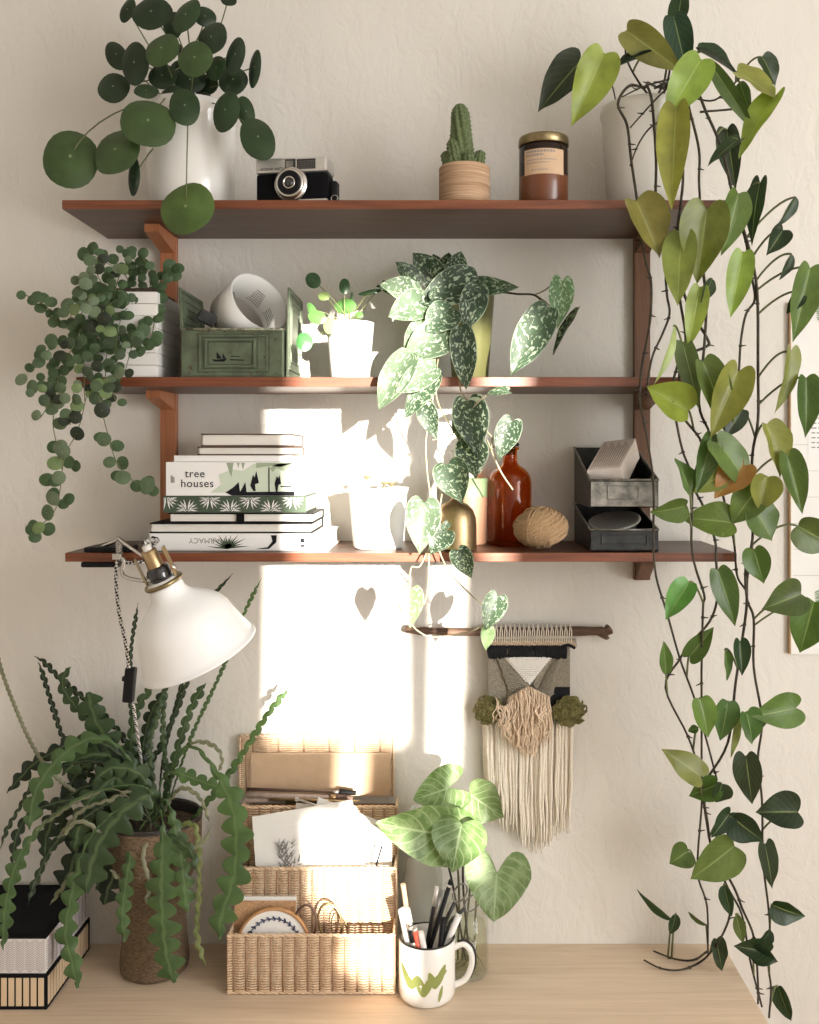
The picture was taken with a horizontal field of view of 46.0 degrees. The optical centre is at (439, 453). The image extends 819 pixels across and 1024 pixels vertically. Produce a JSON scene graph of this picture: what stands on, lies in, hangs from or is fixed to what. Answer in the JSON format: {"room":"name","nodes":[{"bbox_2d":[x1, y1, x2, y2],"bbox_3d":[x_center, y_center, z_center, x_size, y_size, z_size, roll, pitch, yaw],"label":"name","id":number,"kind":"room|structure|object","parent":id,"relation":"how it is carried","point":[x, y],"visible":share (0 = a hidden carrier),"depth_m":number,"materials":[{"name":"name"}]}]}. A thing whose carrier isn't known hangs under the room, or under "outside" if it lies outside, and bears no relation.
{"room":"home office","nodes":[
{"label":"home office","id":0,"kind":"room"},
{"bbox_2d":[145,93,236,199],"bbox_3d":[-0.436,-0.510,1.690,0.160,0.188,0.160,0,0,0],"label":"plant pot","id":1,"kind":"object","parent":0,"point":[211,152],"depth_m":1.63,"materials":[{"name":"white ceramic"}]},
{"bbox_2d":[0,0,818,1023],"bbox_3d":[0.125,0.288,1.860,3.950,2.750,0.120,0,0,0],"label":"wall","id":2,"kind":"structure","parent":0,"point":[373,88],"depth_m":1.80,"materials":[{"name":"paint"}]},
{"bbox_2d":[144,224,177,562],"bbox_3d":[-0.502,-0.100,1.740,0.029,0.602,0.120,0,0,0],"label":"upright","id":3,"kind":"object","parent":2,"relation":"attached to","point":[166,243],"visible":0.47,"depth_m":1.78,"materials":[{"name":"brown wood"}]},
{"bbox_2d":[76,377,681,393],"bbox_3d":[-0.096,-0.120,1.700,1.016,0.016,0.200,0,0,0],"label":"shelf board","id":4,"kind":"object","parent":2,"relation":"attached to","point":[133,385],"visible":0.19,"depth_m":1.60,"materials":[{"name":"brown wood"}]},
{"bbox_2d":[15,242,184,542],"bbox_3d":[-0.565,-0.105,1.638,0.249,0.499,0.224,0,0,0],"label":"potted trailing plant","id":5,"kind":"object","parent":4,"relation":"on","point":[115,333],"visible":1,"depth_m":1.57,"materials":[{"name":"green plant"}]},
{"bbox_2d":[178,287,302,376],"bbox_3d":[-0.344,-0.203,1.687,0.186,0.150,0.161,0,0,0],"label":"metal box","id":6,"kind":"object","parent":4,"relation":"on","point":[205,352],"visible":0.97,"depth_m":1.61,"materials":[{"name":"green metal"}]},
{"bbox_2d":[196,308,217,327],"bbox_3d":[-0.403,-0.235,1.670,0.038,0.035,0.030,0,0,-19],"label":"tin","id":7,"kind":"object","parent":6,"relation":"in","point":[204,316],"visible":0.97,"depth_m":1.66,"materials":[{"name":"metal"}]},
{"bbox_2d":[210,273,286,327],"bbox_3d":[-0.335,-0.250,1.695,0.111,0.132,0.115,0,0,42],"label":"roll","id":8,"kind":"object","parent":6,"relation":"in","point":[262,296],"visible":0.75,"depth_m":1.71,"materials":[{"name":"white paper"}]},
{"bbox_2d":[296,272,381,376],"bbox_3d":[-0.151,-0.219,1.658,0.207,0.181,0.083,0,0,-41],"label":"potted pilea","id":9,"kind":"object","parent":4,"relation":"on","point":[349,341],"visible":0.94,"depth_m":1.63,"materials":[{"name":"white ceramic"}]},
{"bbox_2d":[327,320,373,376],"bbox_3d":[-0.154,-0.177,1.655,0.083,0.097,0.083,0,0,0],"label":"plant pot","id":10,"kind":"object","parent":9,"relation":"on","point":[349,341],"depth_m":1.62,"materials":[{"name":"white ceramic"}]},
{"bbox_2d":[377,251,579,650],"bbox_3d":[0.067,-0.021,1.635,0.344,0.680,0.222,0,0,0],"label":"pothos","id":11,"kind":"object","parent":4,"relation":"on","point":[454,313],"visible":1,"depth_m":1.57,"materials":[{"name":"plant"}]},
{"bbox_2d":[450,295,494,376],"bbox_3d":[0.053,-0.211,1.700,0.092,0.166,0.092,0,0,0],"label":"plant pot","id":12,"kind":"object","parent":11,"relation":"on","point":[482,329],"depth_m":1.67,"materials":[{"name":"yellow ceramic"}]},
{"bbox_2d":[62,200,724,238],"bbox_3d":[-0.068,-0.409,1.690,1.102,0.014,0.220,0,0,0],"label":"shelf board","id":13,"kind":"object","parent":2,"relation":"attached to","point":[113,219],"visible":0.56,"depth_m":1.65,"materials":[{"name":"brown wood"}]},
{"bbox_2d":[43,0,275,234],"bbox_3d":[-0.460,-0.576,1.651,0.382,0.454,0.239,0,0,0],"label":"potted pilea","id":14,"kind":"object","parent":13,"relation":"on","point":[188,137],"visible":0.98,"depth_m":1.60,"materials":[{"name":"green plant"}]},
{"bbox_2d":[256,156,338,199],"bbox_3d":[-0.236,-0.454,1.609,0.140,0.074,0.064,0,0,9],"label":"film camera","id":15,"kind":"object","parent":13,"relation":"on","point":[300,178],"visible":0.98,"depth_m":1.59,"materials":[{"name":"black plastic"}]},
{"bbox_2d":[439,103,489,199],"bbox_3d":[0.041,-0.505,1.630,0.086,0.178,0.086,0,0,11],"label":"potted cactus","id":16,"kind":"object","parent":13,"relation":"on","point":[464,174],"visible":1,"depth_m":1.60,"materials":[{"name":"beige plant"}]},
{"bbox_2d":[439,161,489,199],"bbox_3d":[0.041,-0.450,1.630,0.086,0.066,0.086,0,0,0],"label":"plant pot","id":17,"kind":"object","parent":16,"relation":"on","point":[458,180],"depth_m":1.59,"materials":[{"name":"beige wood"}]},
{"bbox_2d":[518,131,568,199],"bbox_3d":[0.175,-0.475,1.635,0.085,0.118,0.085,0,0,0],"label":"jar candle","id":18,"kind":"object","parent":13,"relation":"on","point":[543,155],"visible":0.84,"depth_m":1.60,"materials":[{"name":"brown glass"}]},
{"bbox_2d":[526,149,555,170],"bbox_3d":[0.168,-0.486,1.598,0.051,0.034,0.009,0,0,11],"label":"print","id":19,"kind":"object","parent":18,"relation":"on","point":[536,159],"depth_m":1.59,"materials":[{"name":"grey paper"}]},
{"bbox_2d":[519,140,567,177],"bbox_3d":[0.175,-0.493,1.635,0.083,0.054,0.083,0,0,0],"label":"glass jar","id":20,"kind":"object","parent":18,"relation":"on","point":[537,158],"depth_m":1.60,"materials":[{"name":"black glass"}]},
{"bbox_2d":[538,0,818,1019],"bbox_3d":[0.400,0.099,1.627,0.463,1.782,0.272,0,0,0],"label":"trailing plant","id":21,"kind":"object","parent":13,"relation":"on","point":[646,136],"visible":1,"depth_m":1.55,"materials":[{"name":"green plant"}]},
{"bbox_2d":[65,541,736,561],"bbox_3d":[-0.064,0.169,1.690,1.100,0.014,0.220,0,0,0],"label":"shelf board","id":22,"kind":"object","parent":2,"relation":"attached to","point":[343,551],"visible":0.71,"depth_m":1.58,"materials":[{"name":"brown wood"}]},
{"bbox_2d":[149,526,339,550],"bbox_3d":[-0.335,0.147,1.696,0.300,0.029,0.171,0,0,0],"label":"book","id":23,"kind":"object","parent":22,"relation":"on","point":[325,538],"visible":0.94,"depth_m":1.61,"materials":[{"name":"white paper"}]},
{"bbox_2d":[209,535,245,548],"bbox_3d":[-0.353,0.147,1.611,0.071,0.024,0.001,0,0,0],"label":"print","id":24,"kind":"object","parent":23,"relation":"on","point":[215,541],"depth_m":1.61,"materials":[{"name":"grey paper"}]},
{"bbox_2d":[151,535,304,548],"bbox_3d":[-0.354,0.147,1.611,0.256,0.023,0.001,0,0,0],"label":"print","id":25,"kind":"object","parent":23,"relation":"attached to","point":[170,541],"depth_m":1.61,"materials":[{"name":"black"}]},
{"bbox_2d":[149,518,323,532],"bbox_3d":[-0.349,0.124,1.692,0.272,0.017,0.160,0,0,0],"label":"notebook","id":26,"kind":"object","parent":23,"relation":"on","point":[162,526],"visible":0.71,"depth_m":1.61,"materials":[{"name":"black paper"}]},
{"bbox_2d":[168,508,323,522],"bbox_3d":[-0.332,0.107,1.681,0.244,0.017,0.142,0,0,0],"label":"notebook","id":27,"kind":"object","parent":26,"relation":"on","point":[314,515],"visible":0.85,"depth_m":1.61,"materials":[{"name":"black paper"}]},
{"bbox_2d":[163,492,317,512],"bbox_3d":[-0.343,0.084,1.691,0.239,0.028,0.161,0,0,0],"label":"book","id":28,"kind":"object","parent":27,"relation":"on","point":[306,503],"visible":0.99,"depth_m":1.61,"materials":[{"name":"green paper"}]},
{"bbox_2d":[164,497,302,511],"bbox_3d":[-0.344,0.084,1.610,0.234,0.024,0.001,0,0,0],"label":"print","id":29,"kind":"object","parent":28,"relation":"attached to","point":[171,504],"depth_m":1.61,"materials":[{"name":"white"}]},
{"bbox_2d":[166,461,316,495],"bbox_3d":[-0.343,0.042,1.696,0.230,0.056,0.171,0,0,0],"label":"book","id":30,"kind":"object","parent":28,"relation":"on","point":[297,478],"visible":1,"depth_m":1.61,"materials":[{"name":"white paper"}]},
{"bbox_2d":[174,455,303,461],"bbox_3d":[-0.347,0.008,1.691,0.197,0.011,0.150,0,0,0],"label":"book","id":31,"kind":"object","parent":30,"relation":"on","point":[177,458],"visible":0.99,"depth_m":1.62,"materials":[{"name":"white paper"}]},
{"bbox_2d":[197,447,304,454],"bbox_3d":[-0.326,-0.005,1.683,0.162,0.015,0.130,0,0,0],"label":"notebook","id":32,"kind":"object","parent":31,"relation":"on","point":[202,450],"visible":0.92,"depth_m":1.62,"materials":[{"name":"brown paper"}]},
{"bbox_2d":[201,434,303,446],"bbox_3d":[-0.325,-0.024,1.685,0.156,0.021,0.132,0,0,0],"label":"notebook","id":33,"kind":"object","parent":32,"relation":"on","point":[209,440],"visible":1,"depth_m":1.62,"materials":[{"name":"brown paper"}]},
{"bbox_2d":[210,464,290,492],"bbox_3d":[-0.316,0.040,1.611,0.135,0.048,0.001,0,0,0],"label":"print","id":34,"kind":"object","parent":30,"relation":"attached to","point":[224,478],"depth_m":1.61,"materials":[{"name":"grey"}]},
{"bbox_2d":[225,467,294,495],"bbox_3d":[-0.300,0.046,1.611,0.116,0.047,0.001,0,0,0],"label":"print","id":35,"kind":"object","parent":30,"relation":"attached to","point":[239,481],"depth_m":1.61,"materials":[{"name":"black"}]},
{"bbox_2d":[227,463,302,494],"bbox_3d":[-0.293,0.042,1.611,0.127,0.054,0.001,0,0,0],"label":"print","id":36,"kind":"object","parent":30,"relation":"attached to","point":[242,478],"depth_m":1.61,"materials":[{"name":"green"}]},
{"bbox_2d":[347,475,408,549],"bbox_3d":[-0.107,0.098,1.660,0.107,0.126,0.107,0,0,0],"label":"potted succulent","id":37,"kind":"object","parent":22,"relation":"on","point":[377,512],"visible":1,"depth_m":1.62,"materials":[{"name":"white glazed ceramic"},{"name":"leaf"}]},
{"bbox_2d":[440,450,477,550],"bbox_3d":[0.025,0.077,1.645,0.077,0.168,0.077,0,0,0],"label":"brass candlestick","id":38,"kind":"object","parent":22,"relation":"on","point":[462,518],"visible":0.45,"depth_m":1.62,"materials":[{"name":"gold metal"}]},
{"bbox_2d":[450,478,487,544],"bbox_3d":[0.052,0.102,1.735,0.069,0.118,0.069,0,0,0],"label":"tumbler","id":39,"kind":"object","parent":22,"relation":"on","point":[476,496],"visible":0.41,"depth_m":1.71,"materials":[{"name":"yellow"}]},
{"bbox_2d":[488,442,531,545],"bbox_3d":[0.125,0.069,1.725,0.077,0.185,0.077,0,0,0],"label":"bottle","id":40,"kind":"object","parent":22,"relation":"on","point":[505,504],"visible":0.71,"depth_m":1.69,"materials":[{"name":"brown glass"}]},
{"bbox_2d":[513,506,568,548],"bbox_3d":[0.171,0.125,1.635,0.095,0.073,0.076,0,0,0],"label":"twine ball","id":41,"kind":"object","parent":22,"relation":"on","point":[541,527],"visible":1,"depth_m":1.61,"materials":[{"name":"brown fabric"}]},
{"bbox_2d":[573,502,658,550],"bbox_3d":[0.306,0.126,1.692,0.117,0.072,0.192,0,0,0],"label":"bin","id":42,"kind":"object","parent":22,"relation":"on","point":[640,538],"visible":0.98,"depth_m":1.60,"materials":[{"name":"grey metal"}]},
{"bbox_2d":[588,510,640,528],"bbox_3d":[0.299,0.120,1.653,0.088,0.042,0.086,0,0,0],"label":"lid","id":43,"kind":"object","parent":42,"relation":"in","point":[617,519],"visible":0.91,"depth_m":1.65,"materials":[{"name":"silver metal"}]},
{"bbox_2d":[573,447,658,507],"bbox_3d":[0.306,0.038,1.693,0.117,0.103,0.192,0,0,0],"label":"bin","id":44,"kind":"object","parent":42,"relation":"on","point":[631,492],"visible":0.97,"depth_m":1.60,"materials":[{"name":"grey metal"}]},
{"bbox_2d":[587,438,639,478],"bbox_3d":[0.301,0.017,1.670,0.062,0.090,0.131,0,0,24],"label":"carton","id":45,"kind":"object","parent":44,"relation":"in","point":[617,459],"visible":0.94,"depth_m":1.65,"materials":[{"name":"beige cardboard"}]},
{"bbox_2d":[591,441,628,467],"bbox_3d":[0.296,0.000,1.664,0.048,0.046,0.097,0,0,24],"label":"print","id":46,"kind":"object","parent":45,"relation":"attached to","point":[612,454],"depth_m":1.66},
{"bbox_2d":[405,624,612,853],"bbox_3d":[0.127,0.527,1.768,0.384,0.428,0.051,0,0,0],"label":"wall hanging","id":47,"kind":"object","parent":2,"relation":"attached to","point":[535,751],"depth_m":1.77,"materials":[{"name":"beige fabric"}]},
{"bbox_2d":[633,235,654,579],"bbox_3d":[0.374,-0.084,1.740,0.029,0.634,0.120,0,0,0],"label":"upright","id":48,"kind":"object","parent":2,"relation":"attached to","point":[641,283],"visible":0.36,"depth_m":1.78,"materials":[{"name":"brown wood"}]},
{"bbox_2d":[788,307,818,653],"bbox_3d":[0.730,0.039,1.794,0.163,0.664,0.011,0,0,0],"label":"poster","id":49,"kind":"object","parent":2,"relation":"attached to","point":[804,567],"visible":0.46,"depth_m":1.79,"materials":[{"name":"white paper"}]},
{"bbox_2d":[811,418,818,447],"bbox_3d":[0.725,-0.044,1.789,0.072,0.065,0.001,0,0,0],"label":"print","id":50,"kind":"object","parent":49,"relation":"attached to","point":[815,428],"depth_m":1.79,"materials":[{"name":"grey paper"}]},
{"bbox_2d":[814,307,818,600],"bbox_3d":[0.709,-0.002,1.789,0.034,0.583,0.001,0,0,0],"label":"print","id":51,"kind":"object","parent":49,"relation":"attached to","point":[816,316],"depth_m":1.79,"materials":[{"name":"white paper"}]},
{"bbox_2d":[600,93,684,199],"bbox_3d":[0.357,-0.509,1.685,0.154,0.185,0.154,0,0,0],"label":"plant pot","id":52,"kind":"object","parent":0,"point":[618,174],"depth_m":1.63,"materials":[{"name":"white ceramic"}]},
{"bbox_3d":[0.125,1.713,0.460,3.950,0.100,2.920,0,0,0],"label":"floor","id":53,"kind":"structure","parent":0,"visible":0},
{"bbox_2d":[0,944,767,1023],"bbox_3d":[-0.462,1.288,1.490,1.977,0.750,0.619,0,0,0],"label":"desk","id":54,"kind":"object","parent":53,"relation":"on","point":[520,983],"visible":0.62,"depth_m":1.62,"materials":[{"name":"brown wood"}]},
{"bbox_2d":[0,885,89,1009],"bbox_3d":[-0.833,0.853,1.682,0.375,0.119,0.196,0,0,0],"label":"patterned box","id":55,"kind":"object","parent":54,"relation":"on","point":[32,966],"visible":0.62,"depth_m":1.60,"materials":[{"name":"black"}]},
{"bbox_2d":[0,573,289,988],"bbox_3d":[-0.510,0.565,1.680,0.493,0.695,0.228,0,0,0],"label":"cactus","id":56,"kind":"object","parent":54,"relation":"on","point":[147,848],"visible":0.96,"depth_m":1.65,"materials":[{"name":"green plant"}]},
{"bbox_2d":[107,799,201,983],"bbox_3d":[-0.506,0.776,1.712,0.164,0.273,0.164,0,0,0],"label":"plant pot","id":57,"kind":"object","parent":54,"relation":"on","point":[165,853],"depth_m":1.64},
{"bbox_2d":[81,536,254,787],"bbox_3d":[-0.473,0.509,1.599,0.418,0.753,0.182,0,0,39],"label":"lamp","id":58,"kind":"object","parent":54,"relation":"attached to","point":[186,632],"visible":0.98,"depth_m":1.48,"materials":[{"name":"white plastic"}]},
{"bbox_2d":[122,666,136,702],"bbox_3d":[-0.518,0.385,1.610,0.024,0.060,0.016,0,0,0],"label":"switch","id":59,"kind":"object","parent":58,"relation":"attached to","point":[129,678],"depth_m":1.60,"materials":[{"name":"black plastic"}]},
{"bbox_2d":[141,547,171,583],"bbox_3d":[-0.439,0.173,1.496,0.045,0.058,0.039,0,0,0],"label":"socket","id":60,"kind":"object","parent":58,"relation":"attached to","point":[158,571],"depth_m":1.48,"materials":[{"name":"gold metal"}]},
{"bbox_2d":[226,734,398,994],"bbox_3d":[-0.224,0.715,1.709,0.298,0.394,0.164,0,0,0],"label":"organizer","id":61,"kind":"object","parent":54,"relation":"on","point":[370,965],"visible":0.77,"depth_m":1.69,"materials":[{"name":"brown wicker"}]},
{"bbox_2d":[245,792,268,801],"bbox_3d":[-0.334,0.627,1.764,0.042,0.014,0.012,0,0,0],"label":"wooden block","id":62,"kind":"object","parent":61,"relation":"in","point":[246,799],"visible":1,"depth_m":1.76,"materials":[{"name":"brown wood"}]},
{"bbox_2d":[235,896,295,963],"bbox_3d":[-0.302,0.825,1.671,0.106,0.116,0.010,0,0,0],"label":"notebook","id":63,"kind":"object","parent":61,"relation":"in","point":[249,905],"visible":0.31,"depth_m":1.67,"materials":[{"name":"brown cardboard"}]},
{"bbox_2d":[236,907,310,984],"bbox_3d":[-0.284,0.840,1.648,0.126,0.126,0.020,0,0,0],"label":"hoop","id":64,"kind":"object","parent":61,"relation":"in","point":[273,920],"visible":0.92,"depth_m":1.65,"materials":[{"name":"fabric"},{"name":"wood"},{"name":"thread"}]},
{"bbox_2d":[246,792,352,799],"bbox_3d":[-0.255,0.623,1.756,0.194,0.015,0.012,0,0,0],"label":"brush","id":65,"kind":"object","parent":61,"relation":"in","point":[249,794],"visible":0.98,"depth_m":1.75,"materials":[{"name":"brown wood"}]},
{"bbox_2d":[247,787,355,794],"bbox_3d":[-0.252,0.615,1.760,0.199,0.015,0.012,0,0,0],"label":"brush","id":66,"kind":"object","parent":61,"relation":"in","point":[341,791],"visible":1,"depth_m":1.76,"materials":[{"name":"brown wood"}]},
{"bbox_2d":[296,803,311,808],"bbox_3d":[-0.187,0.711,1.728,0.160,0.168,0.015,0,0,0],"label":"paper sheet","id":67,"kind":"object","parent":61,"relation":"in","point":[298,805],"visible":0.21,"depth_m":1.73,"materials":[{"name":"beige paper"}]},
{"bbox_2d":[285,794,326,803],"bbox_3d":[-0.246,0.633,1.770,0.076,0.016,0.006,0,0,0],"label":"booklet","id":68,"kind":"object","parent":61,"relation":"in","point":[286,802],"visible":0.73,"depth_m":1.77,"materials":[{"name":"paper"}]},
{"bbox_2d":[252,800,369,895],"bbox_3d":[-0.227,0.700,1.708,0.214,0.171,0.016,0,0,0],"label":"print","id":69,"kind":"object","parent":61,"relation":"in","point":[326,835],"visible":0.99,"depth_m":1.71,"materials":[{"name":"white paper"}]},
{"bbox_2d":[272,818,358,895],"bbox_3d":[-0.219,0.714,1.706,0.156,0.137,0.012,0,0,0],"label":"picture","id":70,"kind":"object","parent":69,"relation":"attached to","point":[300,842],"depth_m":1.71,"materials":[{"name":"white paper"}]},
{"bbox_2d":[270,798,359,801],"bbox_3d":[-0.227,0.628,1.752,0.164,0.008,0.006,0,0,0],"label":"brush","id":71,"kind":"object","parent":61,"relation":"in","point":[271,799],"visible":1,"depth_m":1.75,"materials":[{"name":"brown wood"}]},
{"bbox_2d":[295,902,349,973],"bbox_3d":[-0.203,0.834,1.661,0.101,0.125,0.015,0,0,-8],"label":"twine","id":72,"kind":"object","parent":61,"relation":"in","point":[317,922],"visible":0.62,"depth_m":1.66,"materials":[{"name":"brown fabric"}]},
{"bbox_2d":[295,797,379,828],"bbox_3d":[-0.179,0.641,1.720,0.160,0.055,0.006,0,0,2],"label":"pen","id":73,"kind":"object","parent":61,"relation":"in","point":[296,798],"visible":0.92,"depth_m":1.72,"materials":[{"name":"grey"}]},
{"bbox_2d":[317,797,391,895],"bbox_3d":[-0.167,0.704,1.723,0.164,0.179,0.012,0,0,0],"label":"paper sheet","id":74,"kind":"object","parent":61,"relation":"in","point":[372,838],"visible":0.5,"depth_m":1.72,"materials":[{"name":"white paper"}]},
{"bbox_2d":[375,846,382,865],"bbox_3d":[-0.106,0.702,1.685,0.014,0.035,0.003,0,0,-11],"label":"ruler","id":75,"kind":"object","parent":61,"relation":"in","point":[381,846],"visible":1,"depth_m":1.68,"materials":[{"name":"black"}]},
{"bbox_2d":[399,921,476,1008],"bbox_3d":[-0.013,0.862,1.621,0.118,0.101,0.096,0,0,34],"label":"mug","id":76,"kind":"object","parent":54,"relation":"on","point":[426,975],"visible":0.91,"depth_m":1.59,"materials":[{"name":"white ceramic"}]},
{"bbox_2d":[401,883,408,906],"bbox_3d":[-0.050,0.815,1.634,0.035,0.180,0.008,0,0,-26],"label":"pencil","id":77,"kind":"object","parent":76,"relation":"in","point":[403,885],"visible":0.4,"depth_m":1.63,"materials":[{"name":"beige wood"}]},
{"bbox_2d":[398,906,412,945],"bbox_3d":[-0.046,0.834,1.623,0.052,0.146,0.020,0,0,-28],"label":"marker","id":78,"kind":"object","parent":76,"relation":"in","point":[404,912],"visible":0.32,"depth_m":1.61,"materials":[{"name":"white plastic"}]},
{"bbox_2d":[406,920,414,946],"bbox_3d":[-0.037,0.840,1.603,0.038,0.130,0.012,0,0,-13],"label":"pen","id":79,"kind":"object","parent":76,"relation":"in","point":[410,925],"visible":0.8,"depth_m":1.60,"materials":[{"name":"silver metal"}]},
{"bbox_2d":[412,926,420,947],"bbox_3d":[-0.030,0.844,1.598,0.035,0.124,0.010,0,0,-17],"label":"pen","id":80,"kind":"object","parent":76,"relation":"in","point":[415,928],"visible":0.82,"depth_m":1.59,"materials":[{"name":"red plastic"}]},
{"bbox_2d":[418,930,426,947],"bbox_3d":[-0.022,0.847,1.596,0.031,0.118,0.010,0,0,-22],"label":"pen","id":81,"kind":"object","parent":76,"relation":"in","point":[422,940],"visible":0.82,"depth_m":1.59,"materials":[{"name":"white plastic"}]},
{"bbox_2d":[426,886,438,947],"bbox_3d":[-0.020,0.818,1.627,0.039,0.175,0.007,0,0,-11],"label":"pen","id":82,"kind":"object","parent":76,"relation":"in","point":[436,890],"visible":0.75,"depth_m":1.63,"materials":[{"name":"black plastic"}]},
{"bbox_2d":[430,889,442,938],"bbox_3d":[-0.015,0.822,1.633,0.040,0.167,0.006,0,0,-5],"label":"pen","id":83,"kind":"object","parent":76,"relation":"in","point":[440,890],"visible":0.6,"depth_m":1.63,"materials":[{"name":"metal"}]},
{"bbox_2d":[428,879,452,947],"bbox_3d":[-0.011,0.813,1.627,0.068,0.185,0.008,0,0,-14],"label":"pencil","id":84,"kind":"object","parent":76,"relation":"in","point":[446,894],"visible":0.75,"depth_m":1.63,"materials":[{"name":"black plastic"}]},
{"bbox_2d":[438,917,445,946],"bbox_3d":[-0.001,0.837,1.605,0.021,0.135,0.009,0,0,29],"label":"marker","id":85,"kind":"object","parent":76,"relation":"in","point":[442,919],"visible":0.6,"depth_m":1.60,"materials":[{"name":"black plastic"}]},
{"bbox_2d":[444,913,461,944],"bbox_3d":[0.006,0.840,1.633,0.064,0.132,0.011,0,0,16],"label":"pen","id":86,"kind":"object","parent":76,"relation":"in","point":[457,918],"visible":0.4,"depth_m":1.62,"materials":[{"name":"white plastic"}]},
{"bbox_2d":[437,883,478,946],"bbox_3d":[0.022,0.815,1.629,0.093,0.181,0.010,0,0,-5],"label":"scissors","id":87,"kind":"object","parent":76,"relation":"in","point":[463,909],"visible":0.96,"depth_m":1.63,"materials":[{"name":"metal"}]},
{"bbox_2d":[443,882,484,982],"bbox_3d":[0.045,0.838,1.702,0.080,0.150,0.080,0,0,0],"label":"glass vase","id":88,"kind":"object","parent":54,"relation":"on","point":[445,882],"visible":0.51,"depth_m":1.68,"materials":[{"name":"clear glass"}]},
{"bbox_2d":[376,763,530,967],"bbox_3d":[0.021,0.719,1.662,0.265,0.352,0.105,0,0,-5],"label":"arrowhead cutting","id":89,"kind":"object","parent":88,"relation":"in","point":[448,831],"visible":0.86,"depth_m":1.64,"materials":[{"name":"green plant"}]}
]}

